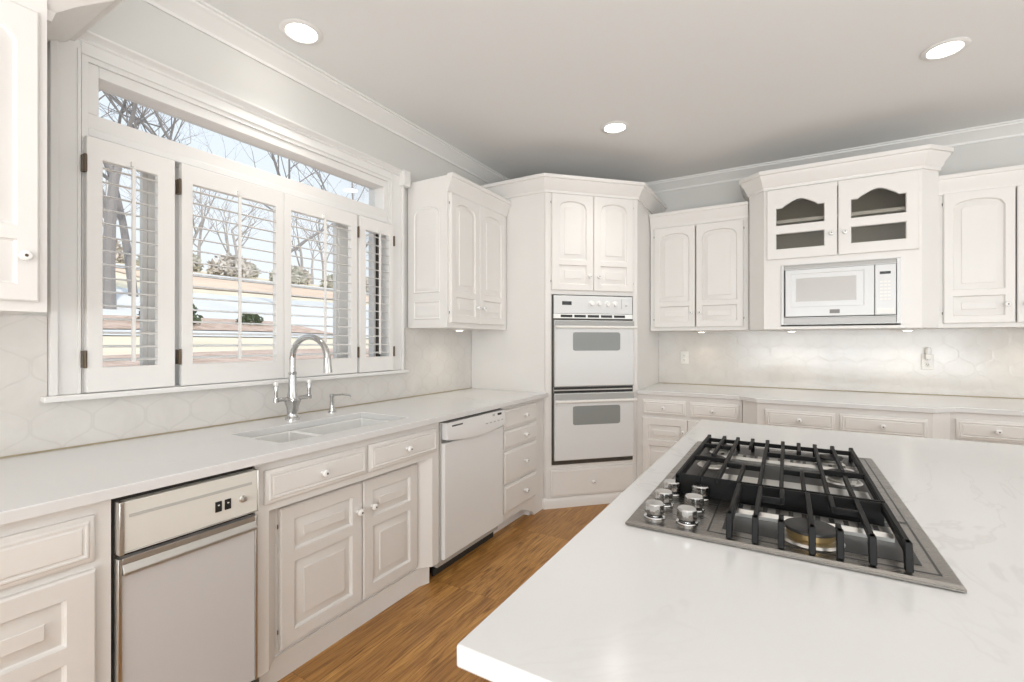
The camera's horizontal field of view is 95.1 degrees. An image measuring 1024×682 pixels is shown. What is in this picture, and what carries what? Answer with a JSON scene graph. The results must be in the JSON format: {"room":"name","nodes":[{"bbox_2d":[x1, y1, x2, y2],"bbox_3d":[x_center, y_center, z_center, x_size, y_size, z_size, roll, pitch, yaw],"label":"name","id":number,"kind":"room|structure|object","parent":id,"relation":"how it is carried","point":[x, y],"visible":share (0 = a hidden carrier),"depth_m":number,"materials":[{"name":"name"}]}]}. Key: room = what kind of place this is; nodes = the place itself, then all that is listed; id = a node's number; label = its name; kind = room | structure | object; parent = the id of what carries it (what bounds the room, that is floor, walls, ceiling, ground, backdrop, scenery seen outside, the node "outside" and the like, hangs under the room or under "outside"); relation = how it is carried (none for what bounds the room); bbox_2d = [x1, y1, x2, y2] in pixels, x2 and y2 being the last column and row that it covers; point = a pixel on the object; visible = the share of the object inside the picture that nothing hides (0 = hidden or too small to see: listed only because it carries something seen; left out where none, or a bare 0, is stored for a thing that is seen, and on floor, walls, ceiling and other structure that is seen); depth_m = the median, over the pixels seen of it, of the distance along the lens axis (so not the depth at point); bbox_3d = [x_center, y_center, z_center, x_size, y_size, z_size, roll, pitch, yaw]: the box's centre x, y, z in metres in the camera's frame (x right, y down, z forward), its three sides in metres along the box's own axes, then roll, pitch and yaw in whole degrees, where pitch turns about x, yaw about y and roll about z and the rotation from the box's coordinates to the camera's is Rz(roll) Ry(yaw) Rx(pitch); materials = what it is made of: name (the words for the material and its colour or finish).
{"room":"kitchen","nodes":[
{"label":"kitchen","id":0,"kind":"room"},
{"bbox_2d":[0,0,487,457],"bbox_3d":[-2.177,-0.105,1.103,0.189,2.850,9.900,0,0,30],"label":"wall","id":1,"kind":"structure","parent":0,"point":[436,360],"depth_m":2.23,"materials":[{"name":"grey paint"}]},
{"bbox_2d":[0,0,122,314],"bbox_3d":[-1.727,-0.647,1.241,0.455,1.115,0.993,0,0,30],"label":"upper cabinet","id":2,"kind":"object","parent":1,"relation":"attached to","point":[26,26],"visible":1,"depth_m":1.42,"materials":[{"name":"white wood"}]},
{"bbox_2d":[40,30,410,402],"bbox_3d":[-1.297,-0.484,2.552,0.240,1.416,1.890,0,0,30],"label":"window","id":3,"kind":"structure","parent":1,"relation":"in","point":[78,69],"depth_m":2.05,"materials":[{"name":"white paint"}]},
{"bbox_2d":[81,135,174,392],"bbox_3d":[-1.557,-0.295,1.916,0.059,0.986,0.311,0,0,30],"label":"window shutter","id":4,"kind":"object","parent":3,"relation":"attached to","point":[97,378],"visible":1,"depth_m":1.90,"materials":[{"name":"white paint"}]},
{"bbox_2d":[175,163,283,385],"bbox_3d":[-1.346,-0.295,2.276,0.059,0.986,0.502,0,0,30],"label":"window shutter","id":5,"kind":"object","parent":3,"relation":"attached to","point":[190,373],"visible":1,"depth_m":2.24,"materials":[{"name":"white paint"}]},
{"bbox_2d":[284,193,359,377],"bbox_3d":[-1.090,-0.295,2.712,0.059,0.986,0.504,0,0,30],"label":"window shutter","id":6,"kind":"object","parent":3,"relation":"attached to","point":[304,367],"visible":0.89,"depth_m":2.69,"materials":[{"name":"white paint"}]},
{"bbox_2d":[357,215,394,372],"bbox_3d":[-0.883,-0.295,3.065,0.059,0.986,0.302,0,0,30],"label":"window shutter","id":7,"kind":"object","parent":3,"relation":"attached to","point":[377,363],"visible":0.98,"depth_m":3.04,"materials":[{"name":"white paint"}]},
{"bbox_2d":[0,315,471,457],"bbox_3d":[-1.210,0.157,2.578,0.014,0.498,3.382,0,0,30],"label":"tile backsplash","id":8,"kind":"structure","parent":1,"relation":"attached to","point":[436,360],"depth_m":2.03,"materials":[{"name":"beige tile"}]},
{"bbox_2d":[408,172,510,329],"bbox_3d":[-0.376,-0.616,3.589,0.409,1.048,0.784,0,0,30],"label":"upper cabinet","id":9,"kind":"object","parent":1,"relation":"attached to","point":[457,226],"visible":0.99,"depth_m":3.32,"materials":[{"name":"white wood"}]},
{"bbox_2d":[142,0,1023,192],"bbox_3d":[0.337,-1.486,-0.459,5.755,0.088,9.750,0,0,30],"label":"trim","id":10,"kind":"structure","parent":1,"relation":"attached to","point":[200,15],"depth_m":3.21,"materials":[{"name":"white paint"}]},
{"bbox_2d":[278,503,609,681],"bbox_3d":[0.337,1.350,-0.459,5.755,0.060,9.750,0,0,30],"label":"floor","id":11,"kind":"structure","parent":0,"point":[416,638],"depth_m":2.26,"materials":[{"name":"brown wood"}]},
{"bbox_2d":[0,500,110,681],"bbox_3d":[-1.564,0.878,1.218,0.734,0.883,0.619,0,0,30],"label":"base cabinet","id":12,"kind":"object","parent":11,"relation":"on","point":[55,568],"visible":0.88,"depth_m":1.22,"materials":[{"name":"white wood"}]},
{"bbox_2d":[111,466,258,681],"bbox_3d":[-1.270,0.869,1.645,0.648,0.862,0.407,0,0,30],"label":"trash compactor","id":13,"kind":"object","parent":11,"relation":"on","point":[184,556],"visible":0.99,"depth_m":1.47,"materials":[{"name":"grey metal"}]},
{"bbox_2d":[215,501,221,512],"bbox_3d":[-0.968,0.547,1.544,0.005,0.034,0.020,0,0,30],"label":"rocker switch","id":14,"kind":"object","parent":13,"relation":"attached to","point":[218,504],"depth_m":1.54,"materials":[{"name":"black plastic"}]},
{"bbox_2d":[225,498,230,509],"bbox_3d":[-0.953,0.547,1.570,0.005,0.034,0.020,0,0,30],"label":"rocker switch","id":15,"kind":"object","parent":13,"relation":"attached to","point":[227,500],"depth_m":1.57,"materials":[{"name":"black plastic"}]},
{"bbox_2d":[250,418,438,681],"bbox_3d":[-0.935,0.878,2.289,0.734,0.883,1.033,0,0,30],"label":"base cabinet","id":16,"kind":"object","parent":11,"relation":"on","point":[346,532],"visible":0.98,"depth_m":2.04,"materials":[{"name":"white wood"}]},
{"bbox_2d":[432,408,505,575],"bbox_3d":[-0.488,0.879,3.002,0.664,0.882,0.637,0,0,30],"label":"dishwasher","id":17,"kind":"object","parent":11,"relation":"on","point":[471,446],"visible":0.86,"depth_m":2.79,"materials":[{"name":"grey metal"}]},
{"bbox_2d":[493,398,542,533],"bbox_3d":[-0.184,0.878,3.569,0.734,0.883,0.626,0,0,30],"label":"base cabinet","id":18,"kind":"object","parent":11,"relation":"on","point":[523,428],"visible":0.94,"depth_m":3.37,"materials":[{"name":"white wood"}]},
{"bbox_2d":[0,388,547,524],"bbox_3d":[-0.884,0.421,2.398,0.738,0.031,3.363,0,0,30],"label":"countertop","id":19,"kind":"structure","parent":18,"relation":"on","point":[42,483],"depth_m":1.71,"materials":[{"name":"white stone"}]},
{"bbox_2d":[273,334,331,420],"bbox_3d":[-1.054,0.185,2.336,0.206,0.442,0.326,0,0,-41],"label":"faucet","id":20,"kind":"object","parent":19,"relation":"on","point":[292,401],"visible":1,"depth_m":2.40,"materials":[{"name":"silver metal"}]},
{"bbox_2d":[252,418,387,442],"bbox_3d":[-0.889,0.529,2.269,0.370,0.182,0.744,0,0,30],"label":"sink","id":21,"kind":"object","parent":19,"relation":"in","point":[281,437],"visible":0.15,"depth_m":2.41,"materials":[{"name":"white ceramic"}]},
{"bbox_2d":[328,393,351,412],"bbox_3d":[-0.975,0.351,2.653,0.138,0.110,0.043,0,0,5],"label":"soap dispenser","id":22,"kind":"object","parent":19,"relation":"on","point":[332,406],"visible":1,"depth_m":2.65,"materials":[{"name":"silver metal"}]},
{"bbox_2d":[471,173,665,509],"bbox_3d":[0.550,0.012,4.240,1.348,2.616,1.404,0,0,30],"label":"tall cabinet","id":23,"kind":"object","parent":11,"relation":"on","point":[566,234],"visible":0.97,"depth_m":3.78,"materials":[{"name":"white wood"}]},
{"bbox_2d":[552,295,637,464],"bbox_3d":[0.631,0.306,3.881,0.706,1.344,0.363,0,0,-15],"label":"double oven","id":24,"kind":"object","parent":23,"relation":"in","point":[593,399],"visible":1,"depth_m":3.74,"materials":[{"name":"white metal"}]},
{"bbox_2d":[637,394,742,477],"bbox_3d":[1.556,0.878,3.988,0.782,0.883,0.822,0,0,30],"label":"base cabinet","id":25,"kind":"object","parent":11,"relation":"on","point":[662,421],"visible":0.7,"depth_m":3.74,"materials":[{"name":"white wood"}]},
{"bbox_2d":[743,401,949,439],"bbox_3d":[2.360,0.878,3.444,1.146,0.883,0.947,0,0,30],"label":"base cabinet","id":26,"kind":"object","parent":11,"relation":"on","point":[899,423],"visible":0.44,"depth_m":3.04,"materials":[{"name":"white wood"}]},
{"bbox_2d":[637,383,1023,415],"bbox_3d":[2.389,0.421,3.446,2.766,0.031,0.918,0,0,30],"label":"countertop","id":27,"kind":"structure","parent":26,"relation":"on","point":[920,403],"depth_m":3.25,"materials":[{"name":"white stone"}]},
{"bbox_2d":[950,412,1023,445],"bbox_3d":[3.247,0.878,2.996,0.830,0.883,0.822,0,0,30],"label":"base cabinet","id":28,"kind":"object","parent":11,"relation":"on","point":[974,427],"visible":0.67,"depth_m":2.80,"materials":[{"name":"white wood"}]},
{"bbox_3d":[1.372,0.879,0.982,2.047,0.882,1.988,0,0,30],"label":"cabinet","id":29,"kind":"object","parent":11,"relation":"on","visible":0},
{"bbox_2d":[457,420,1023,681],"bbox_3d":[1.369,0.421,0.981,2.132,0.031,2.073,0,0,30],"label":"countertop","id":30,"kind":"structure","parent":29,"relation":"on","point":[619,602],"depth_m":0.73,"materials":[{"name":"white stone"}]},
{"bbox_2d":[625,434,966,592],"bbox_3d":[0.730,0.375,1.300,0.555,0.060,0.954,0,0,30],"label":"gas cooktop","id":31,"kind":"object","parent":30,"relation":"in","point":[833,509],"visible":1,"depth_m":1.04,"materials":[{"name":"silver metal"}]},
{"bbox_2d":[717,452,858,472],"bbox_3d":[0.861,0.386,1.485,0.382,0.015,0.052,0,0,30],"label":"drip tray","id":32,"kind":"object","parent":31,"relation":"attached to","point":[747,459],"depth_m":1.47,"materials":[{"name":"silver metal"}]},
{"bbox_2d":[735,503,894,542],"bbox_3d":[0.636,0.386,1.008,0.287,0.015,0.052,0,0,30],"label":"drip tray","id":33,"kind":"object","parent":31,"relation":"attached to","point":[851,529],"depth_m":0.99,"materials":[{"name":"silver metal"}]},
{"bbox_2d":[203,0,1023,182],"bbox_3d":[0.317,-1.580,-0.447,6.100,0.100,10.050,0,0,30],"label":"ceiling","id":34,"kind":"structure","parent":0,"point":[521,88],"depth_m":2.67,"materials":[{"name":"white paint"}]},
{"bbox_2d":[279,18,322,44],"bbox_3d":[-1.042,-1.526,2.315,0.200,0.009,0.200,0,0,30],"label":"recessed light","id":35,"kind":"object","parent":34,"relation":"in","point":[299,31],"visible":1,"depth_m":2.31,"materials":[{"name":"white paint"}]},
{"bbox_2d":[601,121,628,133],"bbox_3d":[0.735,-1.526,3.348,0.200,0.009,0.200,0,0,30],"label":"recessed light","id":36,"kind":"object","parent":34,"relation":"in","point":[614,127],"visible":1,"depth_m":3.35,"materials":[{"name":"white paint"}]},
{"bbox_2d":[920,37,971,60],"bbox_3d":[2.266,-1.526,2.450,0.200,0.009,0.200,0,0,30],"label":"recessed light","id":37,"kind":"object","parent":34,"relation":"in","point":[949,47],"visible":1,"depth_m":2.44,"materials":[{"name":"white paint"}]},
{"bbox_2d":[655,136,1023,398],"bbox_3d":[2.903,-0.105,3.767,5.905,2.850,0.164,0,0,30],"label":"wall","id":38,"kind":"structure","parent":0,"point":[969,362],"depth_m":3.75,"materials":[{"name":"grey paint"}]},
{"bbox_2d":[680,351,687,363],"bbox_3d":[1.628,0.157,4.418,0.072,0.116,0.010,0,0,30],"label":"wall outlet","id":39,"kind":"object","parent":38,"relation":"attached to","point":[683,354],"visible":1,"depth_m":4.42,"materials":[{"name":"white plastic"}]},
{"bbox_2d":[649,201,750,331],"bbox_3d":[1.672,-0.613,4.164,0.794,1.043,0.404,0,0,30],"label":"upper cabinet","id":40,"kind":"object","parent":38,"relation":"attached to","point":[700,256],"visible":1,"depth_m":4.00,"materials":[{"name":"white wood"}]},
{"bbox_2d":[659,328,1023,398],"bbox_3d":[2.644,0.157,3.832,2.818,0.498,0.014,0,0,30],"label":"tile backsplash","id":41,"kind":"structure","parent":38,"relation":"attached to","point":[970,362],"depth_m":3.76,"materials":[{"name":"beige tile"}]},
{"bbox_2d":[739,144,953,330],"bbox_3d":[2.465,-0.690,3.578,1.291,1.199,0.609,0,0,30],"label":"upper cabinet","id":42,"kind":"object","parent":38,"relation":"attached to","point":[880,205],"visible":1,"depth_m":3.37,"materials":[{"name":"beige wood"}]},
{"bbox_2d":[776,206,904,235],"bbox_3d":[2.486,-0.914,3.611,0.885,0.024,0.455,0,0,30],"label":"shelf","id":43,"kind":"object","parent":42,"relation":"attached to","point":[897,209],"depth_m":3.56,"materials":[{"name":"white wood"}]},
{"bbox_2d":[781,258,900,324],"bbox_3d":[2.430,-0.345,3.514,0.707,0.448,0.378,0,0,30],"label":"microwave","id":44,"kind":"object","parent":42,"relation":"in","point":[860,291],"visible":1,"depth_m":3.35,"materials":[{"name":"white plastic"}]},
{"bbox_2d":[921,354,933,369],"bbox_3d":[3.136,0.157,3.533,0.072,0.116,0.010,0,0,30],"label":"wall outlet","id":45,"kind":"object","parent":38,"relation":"attached to","point":[925,363],"visible":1,"depth_m":3.53,"materials":[{"name":"white plastic"}]},
{"bbox_2d":[925,347,931,358],"bbox_3d":[3.124,0.091,3.512,0.036,0.093,0.036,0,0,30],"label":"night light","id":46,"kind":"object","parent":45,"relation":"attached to","point":[928,355],"visible":1,"depth_m":3.50,"materials":[{"name":"white plastic"}]},
{"bbox_2d":[930,165,1023,328],"bbox_3d":[3.365,-0.611,3.172,0.806,1.038,0.404,0,0,30],"label":"upper cabinet","id":47,"kind":"object","parent":38,"relation":"attached to","point":[981,213],"visible":0.96,"depth_m":3.12,"materials":[{"name":"white wood"}]},
{"label":"outside","id":48,"kind":"structure","parent":0,"visible":0},
{"bbox_2d":[103,261,368,354],"bbox_3d":[-16.102,-4.135,44.229,67.460,9.050,120.000,0,0,30],"label":"lawn","id":49,"kind":"structure","parent":48,"point":[107,339],"depth_m":8.76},
{"bbox_2d":[116,240,124,262],"bbox_3d":[-28.640,-6.472,32.371,3.501,2.074,3.377,0,0,4],"label":"shrub","id":50,"kind":"object","parent":49,"relation":"on","point":[119,257],"visible":0.11,"depth_m":32.62,"materials":[{"name":"beige plant"}]},
{"bbox_2d":[103,164,139,225],"bbox_3d":[-31.572,-11.512,36.482,8.548,10.749,7.432,0,0,36],"label":"bare tree","id":51,"kind":"object","parent":49,"relation":"on","point":[103,164],"visible":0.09,"depth_m":37.97,"materials":[{"name":"grey plant"}]},
{"bbox_2d":[103,93,154,296],"bbox_3d":[-11.973,-6.502,12.777,9.138,10.696,9.834,0,0,-30],"label":"bare tree","id":52,"kind":"object","parent":49,"relation":"on","point":[126,245],"visible":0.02,"depth_m":14.18,"materials":[{"name":"grey plant"}]},
{"bbox_2d":[99,90,172,308],"bbox_3d":[-10.953,-6.095,11.815,8.800,11.068,6.045,0,0,-11],"label":"bare tree","id":53,"kind":"object","parent":49,"relation":"on","point":[113,191],"visible":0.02,"depth_m":11.20,"materials":[{"name":"grey plant"}]},
{"bbox_2d":[136,253,139,265],"bbox_3d":[-25.077,-5.820,33.295,2.631,1.561,2.594,0,0,14],"label":"shrub","id":54,"kind":"object","parent":49,"relation":"on","point":[138,258],"visible":0.03,"depth_m":32.55,"materials":[{"name":"beige plant"}]},
{"bbox_2d":[106,143,184,200],"bbox_3d":[-27.306,-10.761,34.952,5.650,10.740,8.482,0,0,-34],"label":"bare tree","id":55,"kind":"object","parent":49,"relation":"on","point":[184,143],"visible":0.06,"depth_m":33.47,"materials":[{"name":"grey plant"}]},
{"bbox_2d":[99,91,209,144],"bbox_3d":[-10.875,-5.949,12.146,7.565,10.806,6.557,0,0,7],"label":"bare tree","id":56,"kind":"object","parent":49,"relation":"on","point":[114,98],"visible":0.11,"depth_m":13.02,"materials":[{"name":"grey plant"}]},
{"bbox_2d":[193,253,203,271],"bbox_3d":[-26.108,-6.445,36.752,3.088,1.937,3.296,0,0,30],"label":"shrub","id":57,"kind":"object","parent":49,"relation":"on","point":[196,267],"visible":0.16,"depth_m":37.06,"materials":[{"name":"beige plant"}]},
{"bbox_2d":[193,145,216,243],"bbox_3d":[-26.087,-11.254,38.361,8.658,11.325,5.752,0,0,44],"label":"bare tree","id":58,"kind":"object","parent":49,"relation":"on","point":[200,195],"visible":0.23,"depth_m":38.26,"materials":[{"name":"grey plant"}]},
{"bbox_2d":[193,187,220,262],"bbox_3d":[-28.610,-10.737,42.003,6.799,9.303,4.158,0,0,19],"label":"bare tree","id":59,"kind":"object","parent":49,"relation":"on","point":[210,227],"visible":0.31,"depth_m":41.75,"materials":[{"name":"grey plant"}]},
{"bbox_2d":[194,193,256,252],"bbox_3d":[-29.410,-12.287,47.368,5.137,11.808,8.936,0,0,5],"label":"bare tree","id":60,"kind":"object","parent":49,"relation":"on","point":[228,215],"visible":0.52,"depth_m":46.63,"materials":[{"name":"grey plant"}]},
{"bbox_2d":[206,251,255,277],"bbox_3d":[-22.637,-6.047,37.583,3.521,2.107,3.660,0,0,30],"label":"shrub","id":61,"kind":"object","parent":49,"relation":"on","point":[223,260],"visible":0.77,"depth_m":36.76,"materials":[{"name":"beige plant"}]},
{"bbox_2d":[103,348,368,366],"bbox_3d":[2.101,0.246,12.680,4.089,0.244,36.000,0,0,30],"label":"bed","id":62,"kind":"object","parent":49,"relation":"on","point":[299,351],"visible":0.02,"depth_m":5.46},
{"bbox_2d":[232,264,261,277],"bbox_3d":[-23.557,-6.275,41.068,2.803,1.562,2.708,0,0,30],"label":"shrub","id":63,"kind":"object","parent":49,"relation":"on","point":[252,266],"visible":0.13,"depth_m":41.13,"materials":[{"name":"beige plant"}]},
{"bbox_2d":[229,200,268,275],"bbox_3d":[-23.839,-10.116,42.700,5.724,9.141,6.226,0,0,-5],"label":"bare tree","id":64,"kind":"object","parent":49,"relation":"on","point":[252,210],"visible":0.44,"depth_m":42.02,"materials":[{"name":"grey plant"}]},
{"bbox_2d":[179,123,367,252],"bbox_3d":[-7.189,-6.182,17.669,7.239,10.424,9.787,0,0,4],"label":"bare tree","id":65,"kind":"object","parent":49,"relation":"on","point":[272,154],"visible":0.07,"depth_m":17.02,"materials":[{"name":"grey plant"}]},
{"bbox_2d":[258,172,316,283],"bbox_3d":[-21.717,-10.633,44.478,7.275,10.347,6.324,0,0,22],"label":"bare tree","id":66,"kind":"object","parent":49,"relation":"on","point":[296,219],"visible":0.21,"depth_m":44.85,"materials":[{"name":"grey plant"}]},
{"bbox_2d":[269,266,306,284],"bbox_3d":[-20.079,-5.985,41.967,3.080,2.040,3.308,0,0,-30],"label":"shrub","id":67,"kind":"object","parent":49,"relation":"on","point":[295,270],"visible":0.4,"depth_m":41.42,"materials":[{"name":"beige plant"}]},
{"bbox_2d":[291,265,312,284],"bbox_3d":[-20.998,-6.405,45.423,3.263,1.895,3.315,0,0,30],"label":"shrub","id":68,"kind":"object","parent":49,"relation":"on","point":[308,281],"visible":0.12,"depth_m":45.35,"materials":[{"name":"beige plant"}]},
{"bbox_2d":[291,187,332,281],"bbox_3d":[-20.429,-10.796,46.937,8.114,10.736,7.854,0,0,-7],"label":"bare tree","id":69,"kind":"object","parent":49,"relation":"on","point":[319,246],"visible":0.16,"depth_m":47.77,"materials":[{"name":"grey plant"}]},
{"bbox_2d":[299,220,332,283],"bbox_3d":[-24.613,-11.933,56.391,8.350,11.207,6.120,0,0,-10],"label":"bare tree","id":70,"kind":"object","parent":49,"relation":"on","point":[312,254],"visible":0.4,"depth_m":55.52,"materials":[{"name":"grey plant"}]},
{"bbox_2d":[319,274,332,287],"bbox_3d":[-17.527,-5.868,46.212,2.645,1.601,2.699,0,0,30],"label":"shrub","id":71,"kind":"object","parent":49,"relation":"on","point":[329,277],"visible":0.24,"depth_m":45.41,"materials":[{"name":"beige plant"}]},
{"bbox_2d":[292,161,368,246],"bbox_3d":[-7.031,-7.619,21.057,7.907,12.812,11.619,0,0,24],"label":"bare tree","id":72,"kind":"object","parent":49,"relation":"on","point":[320,178],"visible":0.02,"depth_m":20.45,"materials":[{"name":"grey plant"}]},
{"bbox_2d":[366,278,368,291],"bbox_3d":[-15.025,-6.012,50.528,3.374,2.058,3.442,0,0,-42],"label":"shrub","id":73,"kind":"object","parent":49,"relation":"on","point":[367,279],"visible":0.11,"depth_m":49.67,"materials":[{"name":"beige plant"}]},
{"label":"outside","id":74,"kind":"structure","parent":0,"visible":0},
{"bbox_2d":[103,287,368,337],"bbox_3d":[-2.000,-1.440,28.999,19.600,3.134,72.000,0,0,30],"label":"driveway","id":75,"kind":"structure","parent":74,"point":[121,299],"depth_m":14.92,"materials":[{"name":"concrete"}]},
{"bbox_2d":[103,315,332,333],"bbox_3d":[-7.443,-0.359,9.410,2.980,0.440,7.700,0,0,30],"label":"garden bed","id":76,"kind":"object","parent":75,"relation":"on","point":[107,324],"visible":0.33,"depth_m":10.64,"materials":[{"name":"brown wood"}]},
{"bbox_2d":[137,304,203,324],"bbox_3d":[-7.279,-0.622,9.967,1.172,0.746,1.185,0,0,30],"label":"shrub","id":77,"kind":"object","parent":76,"relation":"on","point":[195,318],"visible":0.09,"depth_m":10.08,"materials":[{"name":"green plant"}]},
{"bbox_2d":[235,313,263,324],"bbox_3d":[-6.567,-0.515,11.738,0.643,0.440,0.632,0,0,30],"label":"shrub","id":78,"kind":"object","parent":76,"relation":"on","point":[246,318],"visible":0.72,"depth_m":11.64,"materials":[{"name":"green plant"}]},
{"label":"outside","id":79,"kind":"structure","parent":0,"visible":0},
{"bbox_2d":[115,268,368,301],"bbox_3d":[-5.361,-3.129,43.724,8.500,1.572,50.000,0,0,30],"label":"lawn","id":80,"kind":"structure","parent":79,"point":[197,281],"depth_m":27.36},
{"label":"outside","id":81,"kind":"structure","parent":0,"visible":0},
{"bbox_2d":[116,264,366,294],"bbox_3d":[-14.360,-4.487,43.207,5.500,0.939,100.000,0,0,30],"label":"street","id":82,"kind":"structure","parent":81,"point":[116,264],"depth_m":34.85,"materials":[{"name":"grey asphalt"}]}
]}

